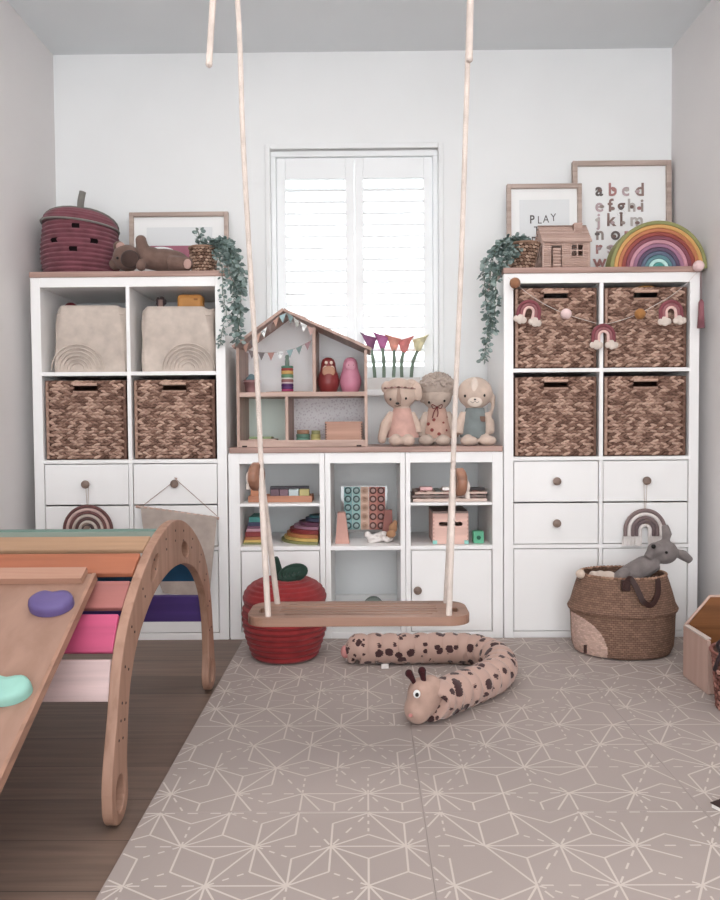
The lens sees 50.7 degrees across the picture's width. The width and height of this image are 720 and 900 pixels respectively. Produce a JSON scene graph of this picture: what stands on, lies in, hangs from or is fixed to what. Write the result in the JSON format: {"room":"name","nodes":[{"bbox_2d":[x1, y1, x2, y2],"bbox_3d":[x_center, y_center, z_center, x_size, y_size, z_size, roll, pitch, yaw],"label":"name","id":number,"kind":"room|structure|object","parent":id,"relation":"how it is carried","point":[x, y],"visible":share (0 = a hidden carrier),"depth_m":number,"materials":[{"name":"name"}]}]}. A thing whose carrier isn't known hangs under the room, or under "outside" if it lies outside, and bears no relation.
{"room":"children's room","nodes":[
{"label":"children's room","id":0,"kind":"room"},
{"bbox_2d":[0,0,55,529],"bbox_3d":[-1.414,-0.413,0.897,0.100,2.489,5.000,0,2,0],"label":"wall","id":1,"kind":"structure","parent":0,"point":[27,127],"depth_m":3.02,"materials":[{"name":"paint"}]},
{"bbox_2d":[243,380,254,391],"bbox_3d":[-0.440,-0.259,3.096,0.068,0.051,0.068,0,2,0],"label":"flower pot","id":2,"kind":"object","parent":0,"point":[249,384],"depth_m":3.07,"materials":[{"name":"ceramic"}]},
{"bbox_2d":[0,637,503,899],"bbox_3d":[0.007,0.847,1.030,2.922,0.060,5.200,0,2,0],"label":"floor","id":3,"kind":"structure","parent":0,"point":[56,843],"depth_m":1.87,"materials":[{"name":"brown wood"}]},
{"bbox_2d":[0,567,97,793],"bbox_3d":[-0.853,0.550,1.302,0.495,0.533,0.915,0,2,0],"label":"ramp","id":4,"kind":"object","parent":3,"relation":"on","point":[33,647],"visible":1,"depth_m":1.57,"materials":[{"name":"brown wood"}]},
{"bbox_2d":[0,675,32,706],"bbox_3d":[-0.673,0.454,1.436,0.100,0.048,0.062,0,2,0],"label":"hold","id":5,"kind":"object","parent":4,"relation":"attached to","point":[15,689],"visible":1,"depth_m":1.42,"materials":[{"name":"paint"}]},
{"bbox_2d":[28,590,74,616],"bbox_3d":[-0.668,0.331,1.641,0.096,0.050,0.065,0,2,0],"label":"hold","id":6,"kind":"object","parent":4,"relation":"attached to","point":[44,603],"visible":1,"depth_m":1.62,"materials":[{"name":"paint"}]},
{"bbox_2d":[0,520,215,825],"bbox_3d":[-0.857,0.490,2.031,0.757,0.594,0.972,0,2,0],"label":"arch","id":7,"kind":"object","parent":3,"relation":"on","point":[114,614],"visible":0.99,"depth_m":1.80,"materials":[{"name":"brown wood"}]},
{"bbox_2d":[30,276,240,639],"bbox_3d":[-0.904,0.033,3.179,0.762,1.433,0.403,0,2,0],"label":"cube shelf","id":8,"kind":"object","parent":3,"relation":"on","point":[116,486],"visible":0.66,"depth_m":3.00,"materials":[{"name":"white paint"}]},
{"bbox_2d":[45,380,128,459],"bbox_3d":[-1.080,-0.125,3.163,0.318,0.314,0.340,0,2,0],"label":"storage basket","id":9,"kind":"object","parent":8,"relation":"on","point":[86,419],"visible":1,"depth_m":3.00,"materials":[{"name":"brown wicker"}]},
{"bbox_2d":[63,487,112,528],"bbox_3d":[-1.072,0.258,2.992,0.213,0.272,0.013,0,2,0],"label":"rainbow hanging","id":10,"kind":"object","parent":8,"relation":"attached to","point":[97,518],"visible":0.54,"depth_m":2.99,"materials":[{"name":"fabric"}]},
{"bbox_2d":[51,305,126,371],"bbox_3d":[-1.071,-0.446,3.143,0.306,0.265,0.286,0,2,0],"label":"fabric bin","id":11,"kind":"object","parent":8,"relation":"on","point":[89,338],"visible":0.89,"depth_m":3.01,"materials":[{"name":"beige fabric"}]},
{"bbox_2d":[29,270,233,281],"bbox_3d":[-0.909,-0.694,3.160,0.766,0.022,0.391,0,2,0],"label":"board","id":12,"kind":"object","parent":8,"relation":"on","point":[199,272],"visible":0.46,"depth_m":2.96,"materials":[{"name":"brown wood"}]},
{"bbox_2d":[40,191,119,271],"bbox_3d":[-1.165,-0.891,3.170,0.319,0.375,0.319,0,2,17],"label":"basket","id":13,"kind":"object","parent":12,"relation":"on","point":[79,238],"visible":0.7,"depth_m":3.04,"materials":[{"name":"wicker"}]},
{"bbox_2d":[109,235,192,270],"bbox_3d":[-0.842,-0.791,3.071,0.350,0.148,0.127,0,2,0],"label":"plush bear","id":14,"kind":"object","parent":12,"relation":"on","point":[141,257],"visible":0.97,"depth_m":3.04},
{"bbox_2d":[129,211,228,272],"bbox_3d":[-0.786,-0.872,3.308,0.430,0.322,0.033,0,2,0],"label":"framed print","id":15,"kind":"object","parent":12,"relation":"on","point":[161,230],"visible":0.4,"depth_m":3.31,"materials":[{"name":"white paper"}]},
{"bbox_2d":[188,227,249,348],"bbox_3d":[-0.545,-0.648,3.038,0.303,0.501,0.174,1,3,38],"label":"trailing plant","id":16,"kind":"object","parent":12,"relation":"on","point":[204,255],"visible":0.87,"depth_m":2.96,"materials":[{"name":"plant"}]},
{"bbox_2d":[134,379,216,458],"bbox_3d":[-0.730,-0.127,3.160,0.318,0.314,0.340,0,2,0],"label":"storage basket","id":17,"kind":"object","parent":8,"relation":"on","point":[174,419],"visible":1,"depth_m":3.00,"materials":[{"name":"brown wicker"}]},
{"bbox_2d":[136,478,218,594],"bbox_3d":[-0.714,0.343,2.978,0.327,0.472,0.042,0,2,0],"label":"banner","id":18,"kind":"object","parent":8,"relation":"attached to","point":[204,526],"visible":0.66,"depth_m":2.97,"materials":[{"name":"fabric"}]},
{"bbox_2d":[141,306,215,371],"bbox_3d":[-0.723,-0.445,3.140,0.301,0.258,0.286,0,2,0],"label":"fabric bin","id":19,"kind":"object","parent":8,"relation":"on","point":[174,338],"visible":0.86,"depth_m":3.01,"materials":[{"name":"beige fabric"}]},
{"bbox_2d":[156,296,166,305],"bbox_3d":[-0.803,-0.558,3.074,0.044,0.127,0.024,0,2,0],"label":"flower","id":20,"kind":"object","parent":19,"relation":"in","point":[161,301],"visible":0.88,"depth_m":3.07,"materials":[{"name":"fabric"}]},
{"bbox_2d":[177,294,204,306],"bbox_3d":[-0.687,-0.556,3.091,0.104,0.148,0.064,0,2,0],"label":"block","id":21,"kind":"object","parent":19,"relation":"in","point":[191,299],"visible":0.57,"depth_m":3.06,"materials":[{"name":"paint"}]},
{"bbox_2d":[228,451,502,639],"bbox_3d":[0.025,0.373,3.183,1.081,0.740,0.403,0,2,0],"label":"shelf","id":22,"kind":"object","parent":3,"relation":"on","point":[477,573],"visible":0.67,"depth_m":3.00,"materials":[{"name":"white paint"}]},
{"bbox_2d":[243,543,260,544],"bbox_3d":[-0.430,0.374,3.138,0.081,0.007,0.170,0,2,0],"label":"board","id":23,"kind":"object","parent":22,"relation":"on","point":[243,543],"visible":0.24,"depth_m":3.05,"materials":[{"name":"paint"}]},
{"bbox_2d":[244,540,260,542],"bbox_3d":[-0.429,0.365,3.140,0.077,0.010,0.166,0,2,0],"label":"board","id":24,"kind":"object","parent":23,"relation":"on","point":[245,541],"visible":0.25,"depth_m":3.06,"materials":[{"name":"paint"}]},
{"bbox_2d":[245,537,260,539],"bbox_3d":[-0.427,0.354,3.141,0.074,0.011,0.162,0,2,0],"label":"board","id":25,"kind":"object","parent":24,"relation":"on","point":[246,538],"visible":0.25,"depth_m":3.06,"materials":[{"name":"paint"}]},
{"bbox_2d":[245,532,260,536],"bbox_3d":[-0.426,0.338,3.143,0.070,0.020,0.158,0,2,0],"label":"board","id":26,"kind":"object","parent":25,"relation":"on","point":[247,534],"visible":0.27,"depth_m":3.06,"materials":[{"name":"paint"}]},
{"bbox_2d":[246,528,260,531],"bbox_3d":[-0.425,0.321,3.144,0.067,0.012,0.154,0,2,0],"label":"board","id":27,"kind":"object","parent":26,"relation":"on","point":[254,529],"visible":0.26,"depth_m":3.07,"materials":[{"name":"paint"}]},
{"bbox_2d":[247,526,259,528],"bbox_3d":[-0.424,0.310,3.146,0.064,0.009,0.150,0,2,0],"label":"board","id":28,"kind":"object","parent":27,"relation":"on","point":[248,527],"visible":0.26,"depth_m":3.07,"materials":[{"name":"paint"}]},
{"bbox_2d":[248,522,259,525],"bbox_3d":[-0.423,0.298,3.147,0.060,0.015,0.146,0,2,0],"label":"board","id":29,"kind":"object","parent":28,"relation":"on","point":[249,523],"visible":0.27,"depth_m":3.08,"materials":[{"name":"paint"}]},
{"bbox_2d":[249,513,259,521],"bbox_3d":[-0.421,0.280,3.149,0.057,0.020,0.142,0,2,0],"label":"board","id":30,"kind":"object","parent":29,"relation":"on","point":[255,517],"visible":0.51,"depth_m":3.08,"materials":[{"name":"paint"}]},
{"bbox_2d":[248,494,313,502],"bbox_3d":[-0.320,0.195,3.096,0.257,0.025,0.100,0,2,0],"label":"tray","id":31,"kind":"object","parent":22,"relation":"on","point":[310,498],"visible":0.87,"depth_m":3.05,"materials":[{"name":"brown wood"}]},
{"bbox_2d":[270,486,308,495],"bbox_3d":[-0.288,0.174,3.116,0.157,0.053,0.034,0,2,0],"label":"block","id":32,"kind":"object","parent":31,"relation":"on","point":[271,487],"visible":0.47,"depth_m":3.10,"materials":[{"name":"paint"}]},
{"bbox_2d":[289,489,298,495],"bbox_3d":[-0.267,0.180,3.076,0.040,0.044,0.038,0,2,0],"label":"block","id":33,"kind":"object","parent":31,"relation":"on","point":[292,492],"visible":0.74,"depth_m":3.06,"materials":[{"name":"paint"}]},
{"bbox_2d":[299,489,309,495],"bbox_3d":[-0.225,0.180,3.076,0.039,0.044,0.038,0,2,0],"label":"block","id":34,"kind":"object","parent":31,"relation":"on","point":[302,492],"visible":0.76,"depth_m":3.06,"materials":[{"name":"paint"}]},
{"bbox_2d":[281,536,319,544],"bbox_3d":[-0.248,0.369,3.192,0.161,0.010,0.322,0,2,0],"label":"round plate","id":35,"kind":"object","parent":22,"relation":"on","point":[282,538],"visible":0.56,"depth_m":3.06,"materials":[{"name":"paint"}]},
{"bbox_2d":[284,533,319,541],"bbox_3d":[-0.242,0.358,3.191,0.149,0.012,0.298,0,2,0],"label":"round plate","id":36,"kind":"object","parent":35,"relation":"on","point":[286,536],"visible":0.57,"depth_m":3.06,"materials":[{"name":"paint"}]},
{"bbox_2d":[287,529,319,538],"bbox_3d":[-0.237,0.345,3.191,0.139,0.014,0.278,0,2,0],"label":"round plate","id":37,"kind":"object","parent":36,"relation":"on","point":[289,533],"visible":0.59,"depth_m":3.07,"materials":[{"name":"paint"}]},
{"bbox_2d":[290,525,319,534],"bbox_3d":[-0.230,0.329,3.190,0.125,0.016,0.250,0,2,0],"label":"round plate","id":38,"kind":"object","parent":37,"relation":"on","point":[292,529],"visible":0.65,"depth_m":3.09,"materials":[{"name":"paint"}]},
{"bbox_2d":[294,522,319,529],"bbox_3d":[-0.223,0.315,3.189,0.109,0.012,0.218,0,2,0],"label":"round plate","id":39,"kind":"object","parent":38,"relation":"on","point":[297,525],"visible":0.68,"depth_m":3.10,"materials":[{"name":"paint"}]},
{"bbox_2d":[299,519,319,525],"bbox_3d":[-0.211,0.302,3.189,0.087,0.014,0.173,0,2,0],"label":"round plate","id":40,"kind":"object","parent":39,"relation":"on","point":[304,522],"visible":0.74,"depth_m":3.12,"materials":[{"name":"paint"}]},
{"bbox_2d":[305,516,319,521],"bbox_3d":[-0.199,0.288,3.188,0.060,0.014,0.121,0,2,0],"label":"round plate","id":41,"kind":"object","parent":40,"relation":"on","point":[307,518],"visible":0.82,"depth_m":3.14,"materials":[{"name":"paint"}]},
{"bbox_2d":[335,512,349,543],"bbox_3d":[-0.072,0.315,3.083,0.057,0.124,0.050,0,2,0],"label":"block","id":42,"kind":"object","parent":22,"relation":"on","point":[342,536],"visible":1,"depth_m":3.06,"materials":[{"name":"paint"}]},
{"bbox_2d":[344,487,384,529],"bbox_3d":[0.018,0.261,3.194,0.198,0.221,0.015,0,2,0],"label":"pegboard","id":43,"kind":"object","parent":22,"relation":"on","point":[368,510],"visible":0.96,"depth_m":3.19,"materials":[{"name":"multicoloured plastic"}]},
{"bbox_2d":[229,443,502,452],"bbox_3d":[0.024,-0.008,3.176,1.074,0.022,0.391,0,2,0],"label":"board","id":44,"kind":"object","parent":22,"relation":"on","point":[371,447],"visible":0.74,"depth_m":2.98,"materials":[{"name":"brown wood"}]},
{"bbox_2d":[232,308,370,447],"bbox_3d":[-0.230,-0.290,3.137,0.554,0.550,0.263,0,2,0],"label":"dollhouse","id":45,"kind":"object","parent":44,"relation":"on","point":[283,413],"visible":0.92,"depth_m":3.25,"materials":[{"name":"brown wood"}]},
{"bbox_2d":[243,374,254,391],"bbox_3d":[-0.440,-0.272,3.096,0.068,0.077,0.068,0,2,0],"label":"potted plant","id":46,"kind":"object","parent":45,"relation":"on","point":[249,383],"visible":0.65,"depth_m":3.07,"materials":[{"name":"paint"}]},
{"bbox_2d":[248,436,278,439],"bbox_3d":[-0.398,-0.044,3.138,0.114,0.022,0.091,0,2,0],"label":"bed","id":47,"kind":"object","parent":45,"relation":"on","point":[253,437],"visible":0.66,"depth_m":3.09,"materials":[{"name":"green wood"}]},
{"bbox_2d":[243,313,313,351],"bbox_3d":[-0.322,-0.461,2.995,0.282,0.156,0.002,0,2,0],"label":"bunting","id":48,"kind":"object","parent":45,"relation":"attached to","point":[282,316],"visible":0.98,"depth_m":2.99,"materials":[{"name":"fabric"}]},
{"bbox_2d":[248,340,311,359],"bbox_3d":[-0.317,-0.393,2.998,0.258,0.080,0.002,0,2,0],"label":"bunting","id":49,"kind":"object","parent":45,"relation":"attached to","point":[261,354],"visible":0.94,"depth_m":3.00,"materials":[{"name":"fabric"}]},
{"bbox_2d":[278,391,310,391],"bbox_3d":[-0.284,-0.234,3.086,0.198,0.003,0.109,0,2,0],"label":"rug","id":50,"kind":"object","parent":45,"relation":"on","point":[278,391],"visible":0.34,"depth_m":3.04,"materials":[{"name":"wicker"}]},
{"bbox_2d":[281,355,293,390],"bbox_3d":[-0.295,-0.311,3.083,0.049,0.149,0.049,0,2,0],"label":"stacking toy","id":51,"kind":"object","parent":50,"relation":"on","point":[286,371],"visible":0.98,"depth_m":3.06,"materials":[{"name":"paint"}]},
{"bbox_2d":[296,430,309,439],"bbox_3d":[-0.232,-0.057,3.090,0.056,0.049,0.056,0,2,0],"label":"stack","id":52,"kind":"object","parent":45,"relation":"on","point":[301,434],"visible":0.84,"depth_m":3.07,"materials":[{"name":"paint"}]},
{"bbox_2d":[311,430,320,439],"bbox_3d":[-0.179,-0.056,3.081,0.040,0.046,0.040,0,2,0],"label":"stack","id":53,"kind":"object","parent":45,"relation":"on","point":[315,434],"visible":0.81,"depth_m":3.06,"materials":[{"name":"paint"}]},
{"bbox_2d":[317,357,338,391],"bbox_3d":[-0.129,-0.305,3.092,0.090,0.142,0.090,0,2,0],"label":"doll","id":54,"kind":"object","parent":45,"relation":"on","point":[328,378],"visible":0.96,"depth_m":3.06,"materials":[{"name":"paint"}]},
{"bbox_2d":[325,421,362,439],"bbox_3d":[-0.065,-0.075,3.110,0.151,0.082,0.101,0,2,0],"label":"crate","id":55,"kind":"object","parent":45,"relation":"on","point":[346,430],"visible":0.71,"depth_m":3.06,"materials":[{"name":"brown wood"}]},
{"bbox_2d":[339,357,360,391],"bbox_3d":[-0.039,-0.306,3.092,0.090,0.142,0.090,0,2,0],"label":"doll","id":56,"kind":"object","parent":45,"relation":"on","point":[350,378],"visible":0.96,"depth_m":3.06,"materials":[{"name":"paint"}]},
{"bbox_2d":[378,378,421,445],"bbox_3d":[0.171,-0.155,3.075,0.171,0.275,0.175,-2,2,-34],"label":"stuffed animal","id":57,"kind":"object","parent":44,"relation":"on","point":[402,425],"visible":1,"depth_m":3.06,"materials":[{"name":"fabric"}]},
{"bbox_2d":[418,371,458,445],"bbox_3d":[0.320,-0.173,3.136,0.173,0.305,0.189,0,2,0],"label":"doll","id":58,"kind":"object","parent":44,"relation":"on","point":[437,387],"visible":0.91,"depth_m":3.11,"materials":[{"name":"fabric"}]},
{"bbox_2d":[457,377,495,445],"bbox_3d":[0.467,-0.158,3.073,0.168,0.277,0.174,0,2,0],"label":"stuffed animal","id":59,"kind":"object","parent":44,"relation":"on","point":[475,425],"visible":0.98,"depth_m":3.06,"materials":[{"name":"fabric"}]},
{"bbox_2d":[364,531,392,542],"bbox_3d":[0.076,0.352,3.089,0.117,0.046,0.061,0,2,0],"label":"crumpled cloth","id":60,"kind":"object","parent":22,"relation":"on","point":[381,536],"visible":0.96,"depth_m":3.07,"materials":[{"name":"white fabric"}]},
{"bbox_2d":[386,520,396,537],"bbox_3d":[0.130,0.317,3.057,0.037,0.066,0.069,0,2,17],"label":"toy","id":61,"kind":"object","parent":60,"relation":"on","point":[391,533],"visible":1,"depth_m":3.05,"materials":[{"name":"fabric"}]},
{"bbox_2d":[382,509,391,535],"bbox_3d":[0.112,0.311,3.157,0.050,0.124,0.040,0,2,0],"label":"block","id":62,"kind":"object","parent":22,"relation":"on","point":[387,521],"visible":0.64,"depth_m":3.14,"materials":[{"name":"paint"}]},
{"bbox_2d":[410,495,486,501],"bbox_3d":[0.359,0.195,3.118,0.295,0.016,0.185,0,2,0],"label":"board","id":63,"kind":"object","parent":22,"relation":"on","point":[444,499],"visible":0.38,"depth_m":3.03,"materials":[{"name":"paint"}]},
{"bbox_2d":[410,491,485,497],"bbox_3d":[0.355,0.180,3.118,0.296,0.012,0.185,0,2,0],"label":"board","id":64,"kind":"object","parent":63,"relation":"on","point":[413,495],"visible":0.37,"depth_m":3.03,"materials":[{"name":"paint"}]},
{"bbox_2d":[412,488,486,493],"bbox_3d":[0.363,0.167,3.117,0.287,0.012,0.185,0,2,0],"label":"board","id":65,"kind":"object","parent":64,"relation":"on","point":[415,490],"visible":0.45,"depth_m":3.04,"materials":[{"name":"paint"}]},
{"bbox_2d":[429,506,468,543],"bbox_3d":[0.362,0.307,3.129,0.144,0.130,0.202,0,2,0],"label":"chest","id":66,"kind":"object","parent":22,"relation":"on","point":[438,515],"visible":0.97,"depth_m":3.03,"materials":[{"name":"paint"}]},
{"bbox_2d":[472,530,483,542],"bbox_3d":[0.475,0.349,3.060,0.042,0.048,0.043,0,2,0],"label":"cube","id":67,"kind":"object","parent":22,"relation":"on","point":[477,535],"visible":1,"depth_m":3.04,"materials":[{"name":"paint"}]},
{"bbox_2d":[95,637,719,899],"bbox_3d":[0.449,0.789,1.596,1.838,0.009,2.782,0,2,0],"label":"play mat","id":68,"kind":"object","parent":3,"relation":"on","point":[589,777],"visible":0.77,"depth_m":1.75,"materials":[{"name":"plastic"}]},
{"bbox_2d":[241,556,326,663],"bbox_3d":[-0.274,0.567,2.768,0.313,0.366,0.313,-2,3,-42],"label":"basket","id":69,"kind":"object","parent":68,"relation":"on","point":[271,645],"visible":0.73,"depth_m":2.66,"materials":[{"name":"red wicker"}]},
{"bbox_2d":[341,632,517,723],"bbox_3d":[0.272,0.677,2.477,0.515,0.157,0.664,-1,2,-19],"label":"plush","id":70,"kind":"object","parent":68,"relation":"on","point":[494,668],"visible":1,"depth_m":2.43,"materials":[{"name":"fabric"}]},
{"bbox_2d":[567,565,678,659],"bbox_3d":[0.967,0.588,2.803,0.393,0.304,0.321,0,2,15],"label":"basket","id":71,"kind":"object","parent":68,"relation":"on","point":[628,618],"visible":0.95,"depth_m":2.68,"materials":[{"name":"wicker"}]},
{"bbox_2d":[576,569,584,578],"bbox_3d":[0.804,0.452,2.771,0.034,0.034,0.034,0,2,0],"label":"ball","id":72,"kind":"object","parent":71,"relation":"on","point":[580,573],"visible":1,"depth_m":2.76,"materials":[{"name":"fabric"}]},
{"bbox_2d":[589,570,613,576],"bbox_3d":[0.887,0.460,2.781,0.097,0.038,0.058,0,2,0],"label":"cloth","id":73,"kind":"object","parent":71,"relation":"in","point":[597,573],"visible":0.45,"depth_m":2.76,"materials":[{"name":"beige fabric"}]},
{"bbox_2d":[614,525,692,577],"bbox_3d":[1.067,0.404,2.799,0.315,0.260,0.126,0,2,0],"label":"mouse","id":74,"kind":"object","parent":71,"relation":"in","point":[663,551],"visible":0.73,"depth_m":2.77,"materials":[{"name":"grey fabric"}]},
{"bbox_2d":[683,595,719,693],"bbox_3d":[1.218,0.615,2.429,0.302,0.270,0.180,0,2,0],"label":"toy box","id":75,"kind":"object","parent":68,"relation":"on","point":[702,629],"visible":0.92,"depth_m":2.48,"materials":[{"name":"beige wood"}]},
{"bbox_2d":[709,640,719,710],"bbox_3d":[1.142,0.644,2.210,0.232,0.231,0.232,0,2,23],"label":"wicker basket","id":76,"kind":"object","parent":68,"relation":"on","point":[714,648],"visible":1,"depth_m":2.21,"materials":[{"name":"wicker"}]},
{"bbox_2d":[710,799,719,810],"bbox_3d":[0.892,0.774,1.632,0.202,0.011,0.164,-1,2,-28],"label":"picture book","id":77,"kind":"object","parent":68,"relation":"on","point":[715,804],"visible":1,"depth_m":1.65,"materials":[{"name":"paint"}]},
{"bbox_2d":[488,272,699,637],"bbox_3d":[0.947,0.020,3.164,0.762,1.433,0.403,0,2,0],"label":"cube shelf","id":78,"kind":"object","parent":3,"relation":"on","point":[561,518],"visible":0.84,"depth_m":2.99,"materials":[{"name":"white paint"}]},
{"bbox_2d":[513,376,595,455],"bbox_3d":[0.770,-0.138,3.148,0.318,0.314,0.340,0,2,0],"label":"storage basket","id":79,"kind":"object","parent":78,"relation":"on","point":[553,416],"visible":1,"depth_m":2.98,"materials":[{"name":"brown wicker"}]},
{"bbox_2d":[513,288,596,368],"bbox_3d":[0.768,-0.483,3.136,0.318,0.314,0.340,0,2,0],"label":"storage basket","id":80,"kind":"object","parent":78,"relation":"on","point":[559,342],"visible":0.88,"depth_m":2.97,"materials":[{"name":"brown wicker"}]},
{"bbox_2d":[487,266,699,289],"bbox_3d":[0.941,-0.707,3.145,0.765,0.022,0.391,0,2,0],"label":"board","id":81,"kind":"object","parent":78,"relation":"on","point":[647,268],"visible":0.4,"depth_m":2.95,"materials":[{"name":"brown wood"}]},
{"bbox_2d":[476,232,540,363],"bbox_3d":[0.597,-0.608,3.047,0.277,0.532,0.144,-1,2,-18],"label":"trailing plant","id":82,"kind":"object","parent":81,"relation":"on","point":[521,251],"visible":0.94,"depth_m":3.02,"materials":[{"name":"plant"}]},
{"bbox_2d":[506,183,581,265],"bbox_3d":[0.792,-0.932,3.270,0.321,0.422,0.036,0,2,0],"label":"framed print","id":83,"kind":"object","parent":81,"relation":"on","point":[528,206],"visible":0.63,"depth_m":3.27,"materials":[{"name":"white paper"}]},
{"bbox_2d":[535,223,591,266],"bbox_3d":[0.833,-0.822,3.138,0.200,0.209,0.170,0,2,0],"label":"house","id":84,"kind":"object","parent":81,"relation":"on","point":[557,242],"visible":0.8,"depth_m":3.07,"materials":[{"name":"brown wood"}]},
{"bbox_2d":[571,160,671,266],"bbox_3d":[1.143,-0.994,3.322,0.429,0.536,0.039,0,2,0],"label":"framed print","id":85,"kind":"object","parent":81,"relation":"on","point":[619,196],"visible":0.66,"depth_m":3.33,"materials":[{"name":"white paper"}]},
{"bbox_2d":[605,221,706,269],"bbox_3d":[1.177,-0.810,3.025,0.381,0.188,0.070,0,2,0],"label":"arch","id":86,"kind":"object","parent":81,"relation":"on","point":[610,260],"visible":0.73,"depth_m":2.99,"materials":[{"name":"paint"}]},
{"bbox_2d":[633,243,683,266],"bbox_3d":[1.177,-0.765,3.027,0.200,0.098,0.070,0,2,0],"label":"arch","id":87,"kind":"object","parent":81,"relation":"on","point":[647,248],"visible":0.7,"depth_m":2.99,"materials":[{"name":"paint"}]},
{"bbox_2d":[637,247,679,266],"bbox_3d":[1.177,-0.758,3.027,0.169,0.083,0.070,0,2,0],"label":"arch","id":88,"kind":"object","parent":81,"relation":"on","point":[649,251],"visible":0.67,"depth_m":2.99,"materials":[{"name":"paint"}]},
{"bbox_2d":[641,251,675,266],"bbox_3d":[1.177,-0.750,3.027,0.139,0.068,0.070,0,2,0],"label":"arch","id":89,"kind":"object","parent":81,"relation":"on","point":[665,254],"visible":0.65,"depth_m":2.99,"materials":[{"name":"paint"}]},
{"bbox_2d":[645,255,671,266],"bbox_3d":[1.177,-0.743,3.027,0.109,0.054,0.070,0,2,0],"label":"arch","id":90,"kind":"object","parent":81,"relation":"on","point":[652,258],"visible":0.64,"depth_m":2.99,"materials":[{"name":"paint"}]},
{"bbox_2d":[649,259,667,265],"bbox_3d":[1.177,-0.735,3.028,0.079,0.039,0.070,0,2,0],"label":"arch","id":91,"kind":"object","parent":81,"relation":"on","point":[662,261],"visible":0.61,"depth_m":2.99,"materials":[{"name":"paint"}]},
{"bbox_2d":[629,240,687,266],"bbox_3d":[1.177,-0.772,3.026,0.230,0.113,0.070,0,2,0],"label":"arch","id":92,"kind":"object","parent":81,"relation":"on","point":[646,244],"visible":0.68,"depth_m":2.99,"materials":[{"name":"paint"}]},
{"bbox_2d":[622,232,694,266],"bbox_3d":[1.177,-0.787,3.026,0.290,0.143,0.070,0,2,0],"label":"arch","id":93,"kind":"object","parent":81,"relation":"on","point":[672,236],"visible":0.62,"depth_m":2.99,"materials":[{"name":"paint"}]},
{"bbox_2d":[618,228,698,266],"bbox_3d":[1.177,-0.795,3.026,0.320,0.158,0.070,0,2,0],"label":"arch","id":94,"kind":"object","parent":81,"relation":"on","point":[643,233],"visible":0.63,"depth_m":2.99,"materials":[{"name":"paint"}]},
{"bbox_2d":[614,224,702,266],"bbox_3d":[1.177,-0.802,3.025,0.351,0.173,0.070,0,2,0],"label":"arch","id":95,"kind":"object","parent":81,"relation":"on","point":[675,229],"visible":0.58,"depth_m":2.99,"materials":[{"name":"paint"}]},
{"bbox_2d":[626,236,691,266],"bbox_3d":[1.177,-0.780,3.026,0.260,0.128,0.070,0,2,0],"label":"arch","id":96,"kind":"object","parent":81,"relation":"on","point":[669,239],"visible":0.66,"depth_m":2.99,"materials":[{"name":"paint"}]},
{"bbox_2d":[508,260,704,349],"bbox_3d":[0.951,-0.557,2.930,0.754,0.338,0.042,0,2,0],"label":"garland","id":97,"kind":"object","parent":78,"relation":"attached to","point":[520,318],"visible":1,"depth_m":2.94},
{"bbox_2d":[622,488,665,545],"bbox_3d":[1.116,0.243,2.975,0.180,0.266,0.015,0,2,0],"label":"rainbow hanging","id":98,"kind":"object","parent":78,"relation":"attached to","point":[633,525],"visible":0.88,"depth_m":2.97,"materials":[{"name":"fabric"}]},
{"bbox_2d":[603,376,685,455],"bbox_3d":[1.121,-0.140,3.145,0.318,0.314,0.340,0,2,0],"label":"storage basket","id":99,"kind":"object","parent":78,"relation":"on","point":[643,415],"visible":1,"depth_m":2.98,"materials":[{"name":"brown wicker"}]},
{"bbox_2d":[603,287,686,367],"bbox_3d":[1.119,-0.486,3.134,0.318,0.314,0.340,0,2,0],"label":"storage basket","id":100,"kind":"object","parent":78,"relation":"on","point":[642,343],"visible":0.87,"depth_m":2.97,"materials":[{"name":"brown wicker"}]},
{"bbox_2d":[7,0,710,54],"bbox_3d":[-0.012,-1.710,0.942,2.922,0.080,5.200,0,2,0],"label":"ceiling","id":101,"kind":"structure","parent":0,"point":[65,27],"depth_m":3.11,"materials":[{"name":"paint"}]},
{"bbox_2d":[206,0,473,626],"bbox_3d":[-0.029,-0.640,1.864,0.692,2.121,0.170,0,2,0],"label":"swing","id":102,"kind":"object","parent":101,"relation":"hanging from","point":[447,612],"visible":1,"depth_m":1.86,"materials":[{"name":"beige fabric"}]},
{"bbox_2d":[53,48,671,593],"bbox_3d":[0.017,-0.512,3.485,2.922,2.489,0.200,0,2,0],"label":"wall","id":103,"kind":"structure","parent":0,"point":[134,132],"depth_m":3.35,"materials":[{"name":"paint"}]},
{"bbox_2d":[265,142,443,396],"bbox_3d":[-0.022,-0.797,3.450,0.803,1.114,0.250,0,2,0],"label":"window","id":104,"kind":"structure","parent":103,"relation":"in","point":[353,167],"depth_m":3.40,"materials":[{"name":"paint"}]},
{"bbox_2d":[360,331,428,388],"bbox_3d":[0.154,-0.399,3.375,0.308,0.258,0.062,0,2,0],"label":"flower planter","id":105,"kind":"object","parent":104,"relation":"on","point":[372,383],"visible":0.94,"depth_m":3.36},
{"bbox_2d":[335,594,411,600],"bbox_3d":[0.025,0.692,3.419,2.722,0.087,0.014,0,2,0],"label":"baseboard","id":106,"kind":"structure","parent":103,"relation":"attached to","point":[338,597],"depth_m":3.41,"materials":[{"name":"white paint"}]},
{"bbox_2d":[671,0,719,607],"bbox_3d":[1.408,-0.433,0.875,0.100,2.489,5.000,0,2,0],"label":"wall","id":107,"kind":"structure","parent":0,"point":[695,133],"depth_m":3.02,"materials":[{"name":"paint"}]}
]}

